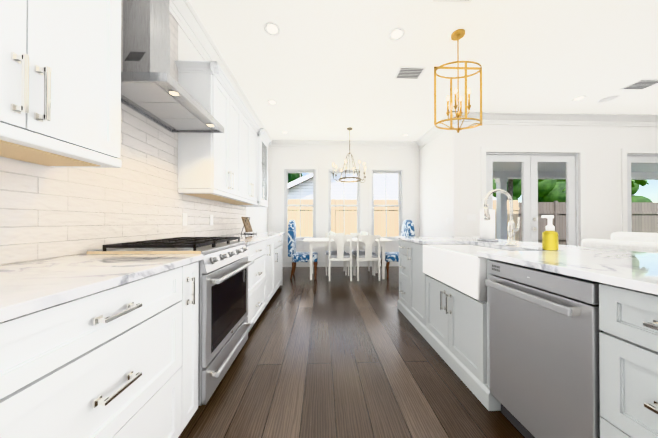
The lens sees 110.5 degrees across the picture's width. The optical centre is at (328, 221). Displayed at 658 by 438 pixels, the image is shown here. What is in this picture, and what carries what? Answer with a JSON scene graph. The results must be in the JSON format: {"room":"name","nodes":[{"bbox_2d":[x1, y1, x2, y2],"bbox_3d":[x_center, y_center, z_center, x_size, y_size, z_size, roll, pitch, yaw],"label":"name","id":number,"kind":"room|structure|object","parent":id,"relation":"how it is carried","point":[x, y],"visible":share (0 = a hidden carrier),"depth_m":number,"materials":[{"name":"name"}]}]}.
{"room":"kitchen","nodes":[
{"label":"kitchen","id":0,"kind":"room"},
{"bbox_2d":[4,25,267,264],"bbox_3d":[-1.444,-0.446,1.413,0.150,3.088,8.665,0,0,-2],"label":"wall","id":1,"kind":"structure","parent":0,"point":[188,51],"depth_m":3.10,"materials":[{"name":"white paint"}]},
{"bbox_2d":[0,0,121,167],"bbox_3d":[-1.154,-0.852,0.797,0.370,1.180,0.782,0,0,-2],"label":"upper cabinet","id":2,"kind":"object","parent":1,"relation":"attached to","point":[60,83],"visible":1,"depth_m":0.89,"materials":[{"name":"white wood"}]},
{"bbox_2d":[0,0,245,264],"bbox_3d":[-1.340,-0.819,0.625,0.008,1.992,6.680,0,0,-2],"label":"tile backsplash","id":3,"kind":"structure","parent":1,"relation":"attached to","point":[47,212],"depth_m":1.44,"materials":[{"name":"white tile"}]},
{"bbox_2d":[182,213,186,225],"bbox_3d":[-1.381,-0.017,2.186,0.005,0.120,0.070,0,0,-2],"label":"switch plate","id":4,"kind":"object","parent":3,"relation":"attached to","point":[184,215],"depth_m":2.18,"materials":[{"name":"white plastic"}]},
{"bbox_2d":[210,215,212,224],"bbox_3d":[-1.398,-0.014,2.715,0.005,0.120,0.070,0,0,-2],"label":"switch plate","id":5,"kind":"object","parent":3,"relation":"attached to","point":[211,216],"depth_m":2.71,"materials":[{"name":"white plastic"}]},
{"bbox_2d":[121,0,223,132],"bbox_3d":[-1.138,-1.382,1.636,0.456,1.212,0.740,0,0,-2],"label":"range hood","id":6,"kind":"object","parent":1,"relation":"attached to","point":[154,90],"visible":0.98,"depth_m":1.51,"materials":[{"name":"silver metal"}]},
{"bbox_2d":[178,68,242,199],"bbox_3d":[-1.234,-0.831,2.486,0.315,1.061,0.793,0,0,-2],"label":"upper cabinet","id":7,"kind":"object","parent":1,"relation":"attached to","point":[229,165],"depth_m":2.11,"materials":[{"name":"white wood"}]},
{"bbox_2d":[169,0,272,147],"bbox_3d":[-1.304,-1.902,1.451,0.130,0.175,8.315,0,0,-2],"label":"crown molding","id":8,"kind":"structure","parent":1,"relation":"attached to","point":[184,14],"depth_m":2.40,"materials":[{"name":"white paint"}]},
{"bbox_2d":[231,100,258,203],"bbox_3d":[-1.243,-0.862,3.161,0.340,1.131,0.808,0,0,-2],"label":"upper cabinet","id":9,"kind":"object","parent":1,"relation":"attached to","point":[248,130],"depth_m":3.09,"materials":[{"name":"white wood"}]},
{"bbox_2d":[268,148,418,260],"bbox_3d":[0.452,-0.420,5.732,3.908,3.088,0.150,0,0,-2],"label":"wall","id":10,"kind":"structure","parent":0,"point":[323,159],"depth_m":5.65,"materials":[{"name":"white paint"}]},
{"bbox_2d":[281,166,318,244],"bbox_3d":[-0.716,-0.387,5.660,0.950,1.923,0.180,0,0,-2],"label":"window","id":11,"kind":"structure","parent":10,"relation":"in","point":[285,171],"depth_m":5.62,"materials":[{"name":"white paint"}]},
{"bbox_2d":[283,261,398,266],"bbox_3d":[0.380,1.053,5.634,3.758,0.140,0.022,0,0,-2],"label":"baseboard","id":12,"kind":"structure","parent":10,"relation":"attached to","point":[323,264],"depth_m":5.60,"materials":[{"name":"white paint"}]},
{"bbox_2d":[326,167,362,237],"bbox_3d":[0.379,-0.387,5.694,0.970,1.923,0.180,0,0,-2],"label":"window","id":13,"kind":"structure","parent":10,"relation":"in","point":[329,171],"depth_m":5.66,"materials":[{"name":"white paint"}]},
{"bbox_2d":[273,140,420,149],"bbox_3d":[0.456,-1.878,5.600,3.608,0.175,0.130,0,0,-2],"label":"crown molding","id":14,"kind":"structure","parent":10,"relation":"attached to","point":[331,144],"depth_m":5.61,"materials":[{"name":"white paint"}]},
{"bbox_2d":[369,167,404,243],"bbox_3d":[1.444,-0.387,5.727,0.950,1.923,0.180,0,0,-2],"label":"window","id":15,"kind":"structure","parent":10,"relation":"in","point":[400,171],"depth_m":5.69,"materials":[{"name":"white paint"}]},
{"bbox_2d":[178,266,524,437],"bbox_3d":[3.329,1.129,1.552,9.800,0.060,8.665,0,0,-2],"label":"floor","id":16,"kind":"structure","parent":0,"point":[339,354],"depth_m":1.60,"materials":[{"name":"brown wood"}]},
{"bbox_2d":[0,265,191,437],"bbox_3d":[-1.027,0.652,0.763,0.638,0.886,0.783,0,0,-2],"label":"base cabinet","id":17,"kind":"object","parent":16,"relation":"on","point":[100,346],"depth_m":0.72,"materials":[{"name":"white wood"}]},
{"bbox_2d":[0,254,203,324],"bbox_3d":[-0.983,0.188,-0.176,0.668,0.030,2.867,0,0,-2],"label":"countertop","id":18,"kind":"structure","parent":17,"relation":"on","point":[26,288],"depth_m":0.75,"materials":[{"name":"white stone"}]},
{"bbox_2d":[87,237,253,405],"bbox_3d":[-0.990,0.617,1.630,0.710,0.965,0.732,0,0,-2],"label":"range","id":19,"kind":"object","parent":16,"relation":"on","point":[225,326],"visible":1,"depth_m":1.43,"materials":[{"name":"silver metal"}]},
{"bbox_2d":[192,241,267,348],"bbox_3d":[-1.079,0.662,2.432,0.638,0.886,0.870,0,0,-2],"label":"base cabinet","id":20,"kind":"object","parent":16,"relation":"on","point":[258,253],"depth_m":2.32,"materials":[{"name":"white wood"}]},
{"bbox_2d":[224,233,283,244],"bbox_3d":[-1.082,0.207,2.999,0.668,0.030,1.989,0,0,-2],"label":"countertop","id":21,"kind":"structure","parent":20,"relation":"on","point":[250,239],"depth_m":2.86,"materials":[{"name":"white stone"}]},
{"bbox_2d":[241,217,256,233],"bbox_3d":[-1.191,0.063,3.396,0.198,0.258,0.250,0,0,-2],"label":"cookbook stand","id":22,"kind":"object","parent":21,"relation":"on","point":[247,224],"visible":1,"depth_m":3.37,"materials":[{"name":"brown wood"}]},
{"bbox_2d":[268,237,275,301],"bbox_3d":[-1.099,0.665,3.076,0.638,0.886,0.534,0,0,-2],"label":"base cabinet","id":23,"kind":"object","parent":16,"relation":"on","point":[271,244],"depth_m":3.14,"materials":[{"name":"white wood"}]},
{"bbox_2d":[276,237,282,290],"bbox_3d":[-1.116,0.669,3.596,0.638,0.886,0.736,0,0,-2],"label":"base cabinet","id":24,"kind":"object","parent":16,"relation":"on","point":[279,240],"depth_m":3.72,"materials":[{"name":"white wood"}]},
{"bbox_2d":[288,220,317,278],"bbox_3d":[-0.515,0.548,4.615,0.570,1.154,0.461,0,0,-2],"label":"chair","id":25,"kind":"object","parent":16,"relation":"on","point":[298,256],"visible":0.96,"depth_m":4.39,"materials":[{"name":"fabric"}]},
{"bbox_2d":[325,233,346,275],"bbox_3d":[0.143,0.691,4.903,0.437,0.855,0.456,0,0,-2],"label":"chair","id":26,"kind":"object","parent":16,"relation":"on","point":[334,249],"visible":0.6,"depth_m":5.05,"materials":[{"name":"white paint"}]},
{"bbox_2d":[328,235,351,280],"bbox_3d":[0.205,0.689,4.454,0.436,0.855,0.456,0,0,-2],"label":"chair","id":27,"kind":"object","parent":16,"relation":"on","point":[340,242],"visible":1,"depth_m":4.26,"materials":[{"name":"white paint"}]},
{"bbox_2d":[303,238,391,279],"bbox_3d":[0.343,0.741,4.641,1.686,0.752,0.700,0,0,-2],"label":"dining table","id":28,"kind":"object","parent":16,"relation":"on","point":[313,242],"visible":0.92,"depth_m":4.36,"materials":[{"name":"white paint"}]},
{"bbox_2d":[328,231,367,235],"bbox_3d":[0.387,0.284,4.665,0.824,0.160,0.165,0,0,-2],"label":"decor","id":29,"kind":"object","parent":28,"relation":"on","point":[334,233],"visible":0.56,"depth_m":4.61,"materials":[{"name":"white ceramic"}]},
{"bbox_2d":[350,233,373,274],"bbox_3d":[0.703,0.691,4.920,0.437,0.855,0.456,0,0,-2],"label":"chair","id":30,"kind":"object","parent":16,"relation":"on","point":[360,247],"visible":0.31,"depth_m":5.09,"materials":[{"name":"white paint"}]},
{"bbox_2d":[354,235,380,280],"bbox_3d":[0.737,0.689,4.470,0.436,0.855,0.456,0,0,-2],"label":"chair","id":31,"kind":"object","parent":16,"relation":"on","point":[368,242],"visible":1,"depth_m":4.28,"materials":[{"name":"white paint"}]},
{"bbox_2d":[381,220,414,277],"bbox_3d":[1.390,0.549,4.675,0.570,1.154,0.461,0,0,-2],"label":"chair","id":32,"kind":"object","parent":16,"relation":"on","point":[408,228],"visible":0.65,"depth_m":4.48,"materials":[{"name":"fabric"}]},
{"bbox_2d":[395,236,657,437],"bbox_3d":[1.372,0.651,0.693,0.910,0.886,4.462,0,0,-2],"label":"kitchen island","id":33,"kind":"object","parent":16,"relation":"on","point":[450,324],"depth_m":0.80,"materials":[{"name":"grey wood"}]},
{"bbox_2d":[399,236,657,287],"bbox_3d":[1.399,0.193,0.707,0.952,0.030,4.484,0,0,-2],"label":"island countertop","id":34,"kind":"structure","parent":33,"relation":"on","point":[641,268],"depth_m":1.14,"materials":[{"name":"white stone"}]},
{"bbox_2d":[423,245,509,300],"bbox_3d":[1.120,0.352,1.772,0.462,0.267,0.768,0,0,-2],"label":"sink","id":35,"kind":"object","parent":34,"relation":"in","point":[462,268],"visible":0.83,"depth_m":1.64,"materials":[{"name":"white ceramic"}]},
{"bbox_2d":[477,204,497,240],"bbox_3d":[1.536,0.012,2.211,0.170,0.350,0.170,0,0,-2],"label":"paper towel holder","id":36,"kind":"object","parent":34,"relation":"on","point":[487,230],"visible":0.73,"depth_m":2.16,"materials":[{"name":"paper"}]},
{"bbox_2d":[483,189,519,244],"bbox_3d":[1.349,-0.034,1.781,0.288,0.436,0.068,0,0,-2],"label":"faucet","id":37,"kind":"object","parent":34,"relation":"on","point":[511,231],"visible":1,"depth_m":1.77,"materials":[{"name":"silver metal"}]},
{"bbox_2d":[541,215,558,249],"bbox_3d":[1.405,0.071,1.456,0.088,0.222,0.076,0,0,-2],"label":"soap dispenser","id":38,"kind":"object","parent":34,"relation":"on","point":[550,238],"visible":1,"depth_m":1.44,"materials":[{"name":"yellow plastic"}]},
{"bbox_2d":[485,260,603,437],"bbox_3d":[1.212,0.657,1.072,0.662,0.870,0.508,0,0,-2],"label":"dishwasher","id":39,"kind":"object","parent":33,"relation":"in","point":[544,372],"visible":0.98,"depth_m":0.98,"materials":[{"name":"grey metal"}]},
{"bbox_2d":[581,232,657,253],"bbox_3d":[4.295,0.624,2.343,1.020,0.960,2.180,0,0,-2],"label":"sofa","id":40,"kind":"object","parent":16,"relation":"on","point":[638,241],"visible":0.25,"depth_m":2.93,"materials":[{"name":"fabric"}]},
{"bbox_2d":[189,0,657,140],"bbox_3d":[3.329,-2.039,1.571,9.800,0.100,8.665,0,0,-2],"label":"ceiling","id":41,"kind":"structure","parent":0,"point":[321,69],"depth_m":2.78,"materials":[{"name":"white paint"}]},
{"bbox_2d":[264,22,280,35],"bbox_3d":[-0.585,-1.979,2.354,0.170,0.008,0.170,0,0,-2],"label":"recessed light","id":42,"kind":"object","parent":41,"relation":"in","point":[272,28],"visible":1,"depth_m":2.35,"materials":[{"name":"white paint"}]},
{"bbox_2d":[267,100,277,104],"bbox_3d":[-0.941,-1.971,3.788,0.170,0.008,0.170,0,0,-2],"label":"recessed light","id":43,"kind":"object","parent":41,"relation":"in","point":[272,102],"visible":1,"depth_m":3.79,"materials":[{"name":"white paint"}]},
{"bbox_2d":[332,127,365,183],"bbox_3d":[0.440,-1.403,4.841,0.753,1.132,0.751,0,0,-2],"label":"dining chandelier","id":44,"kind":"object","parent":41,"relation":"hanging from","point":[345,177],"visible":1,"depth_m":4.80,"materials":[{"name":"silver metal"}]},
{"bbox_2d":[389,27,404,40],"bbox_3d":[0.719,-1.979,2.418,0.170,0.008,0.170,0,0,-2],"label":"recessed light","id":45,"kind":"object","parent":41,"relation":"in","point":[397,34],"visible":1,"depth_m":2.42,"materials":[{"name":"white paint"}]},
{"bbox_2d":[394,66,426,78],"bbox_3d":[1.072,-1.973,3.039,0.350,0.014,0.250,0,0,-2],"label":"ceiling vent","id":46,"kind":"object","parent":41,"relation":"in","point":[409,72],"visible":0.98,"depth_m":3.02,"materials":[{"name":"white metal"}]},
{"bbox_2d":[433,0,471,2],"bbox_3d":[1.110,-1.979,1.934,0.350,0.014,0.250,0,0,-2],"label":"ceiling vent","id":47,"kind":"object","parent":41,"relation":"in","point":[462,1],"visible":1,"depth_m":2.05,"materials":[{"name":"white metal"}]},
{"bbox_2d":[434,29,481,132],"bbox_3d":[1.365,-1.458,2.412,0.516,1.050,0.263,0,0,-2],"label":"pendant lantern","id":48,"kind":"object","parent":41,"relation":"hanging from","point":[458,34],"visible":1,"depth_m":2.41,"materials":[{"name":"gold metal"}]},
{"bbox_2d":[571,95,586,100],"bbox_3d":[4.021,-1.972,3.670,0.170,0.008,0.170,0,0,-2],"label":"recessed light","id":49,"kind":"object","parent":41,"relation":"in","point":[579,98],"visible":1,"depth_m":3.67,"materials":[{"name":"white paint"}]},
{"bbox_2d":[597,95,618,102],"bbox_3d":[4.507,-1.972,3.685,0.230,0.008,0.230,0,0,-2],"label":"ceiling speaker","id":50,"kind":"object","parent":41,"relation":"attached to","point":[608,98],"visible":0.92,"depth_m":3.69,"materials":[{"name":"white plastic"}]},
{"bbox_2d":[619,79,657,89],"bbox_3d":[4.516,-1.971,3.290,0.350,0.014,0.250,0,0,-2],"label":"ceiling vent","id":51,"kind":"object","parent":41,"relation":"in","point":[641,84],"visible":0.98,"depth_m":3.28,"materials":[{"name":"white metal"}]},
{"bbox_2d":[419,124,461,235],"bbox_3d":[2.356,-0.425,4.966,0.150,3.088,1.499,0,0,-2],"label":"wall","id":52,"kind":"structure","parent":0,"point":[440,178],"depth_m":4.64,"materials":[{"name":"white paint"}]},
{"bbox_2d":[417,116,452,147],"bbox_3d":[2.218,-1.882,4.905,0.130,0.175,1.320,0,0,-2],"label":"crown molding","id":53,"kind":"structure","parent":52,"relation":"attached to","point":[433,132],"depth_m":4.95,"materials":[{"name":"white paint"}]},
{"bbox_2d":[461,124,657,245],"bbox_3d":[5.196,-0.428,4.380,5.492,3.088,0.150,0,0,-2],"label":"wall","id":54,"kind":"structure","parent":0,"point":[603,146],"depth_m":4.30,"materials":[{"name":"white paint"}]},
{"bbox_2d":[486,153,578,245],"bbox_3d":[3.808,-0.085,4.319,1.804,2.393,0.140,0,0,-2],"label":"french door","id":55,"kind":"structure","parent":54,"relation":"in","point":[529,183],"depth_m":4.31,"materials":[{"name":"white paint"}]},
{"bbox_2d":[481,147,585,245],"bbox_3d":[3.811,-0.130,4.250,1.990,2.490,0.017,0,0,-2],"label":"door frame","id":56,"kind":"structure","parent":54,"relation":"attached to","point":[580,151],"depth_m":4.26,"materials":[{"name":"white paint"}]},
{"bbox_2d":[445,111,657,126],"bbox_3d":[5.061,-1.886,4.245,5.772,0.175,0.130,0,0,-2],"label":"crown molding","id":57,"kind":"structure","parent":54,"relation":"attached to","point":[488,118],"depth_m":4.23,"materials":[{"name":"white paint"}]},
{"bbox_2d":[621,148,657,231],"bbox_3d":[6.529,-0.130,4.335,1.990,2.490,0.017,0,0,-2],"label":"door frame","id":58,"kind":"structure","parent":54,"relation":"attached to","point":[624,151],"depth_m":4.30,"materials":[{"name":"white paint"}]},
{"bbox_2d":[627,154,657,231],"bbox_3d":[6.527,-0.085,4.404,1.804,2.393,0.140,0,0,-2],"label":"french door","id":59,"kind":"structure","parent":54,"relation":"in","point":[644,158],"depth_m":4.37,"materials":[{"name":"white paint"}]},
{"label":"outside","id":60,"kind":"structure","parent":0,"visible":0},
{"bbox_3d":[5.517,1.806,18.025,40.000,0.020,24.135,0,0,-2],"label":"ground","id":61,"kind":"structure","parent":60,"visible":0},
{"bbox_2d":[288,173,495,199],"bbox_3d":[2.131,-0.846,11.104,11.247,5.203,2.590,0,0,-2],"label":"neighbouring house","id":62,"kind":"structure","parent":61,"relation":"on","point":[350,191],"depth_m":10.16,"materials":[{"name":"white"}]},
{"bbox_2d":[288,199,518,240],"bbox_3d":[0.420,0.478,8.236,13.200,2.520,0.120,0,0,-2],"label":"fence","id":63,"kind":"object","parent":61,"relation":"on","point":[337,219],"visible":0.23,"depth_m":8.25,"materials":[{"name":"beige wood"}]},
{"bbox_2d":[288,173,651,201],"bbox_3d":[6.830,-1.544,14.821,31.520,6.655,11.258,0,0,-2],"label":"trees","id":64,"kind":"object","parent":61,"relation":"on","point":[551,190],"visible":0.1,"depth_m":15.89,"materials":[{"name":"green plant"}]},
{"bbox_2d":[518,201,657,244],"bbox_3d":[16.403,0.448,9.825,18.750,2.600,0.140,0,0,-2],"label":"fence","id":65,"kind":"object","parent":61,"relation":"on","point":[644,217],"visible":0.08,"depth_m":9.64,"materials":[{"name":"grey wood"}]},
{"bbox_3d":[7.151,1.435,5.873,9.490,0.580,2.732,0,0,-2],"label":"porch","id":66,"kind":"object","parent":61,"relation":"on","visible":0},
{"bbox_2d":[495,178,507,239],"bbox_3d":[5.406,-0.099,7.145,0.260,2.498,0.190,0,0,-2],"label":"porch column","id":67,"kind":"structure","parent":66,"relation":"on","point":[501,214],"depth_m":7.04,"materials":[{"name":"white paint"}]},
{"bbox_2d":[493,162,657,179],"bbox_3d":[7.148,-1.556,5.991,9.490,0.398,2.932,0,0,-2],"label":"porch canopy","id":68,"kind":"object","parent":67,"relation":"on","point":[639,171],"visible":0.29,"depth_m":6.97,"materials":[{"name":"white paint"}]}
]}

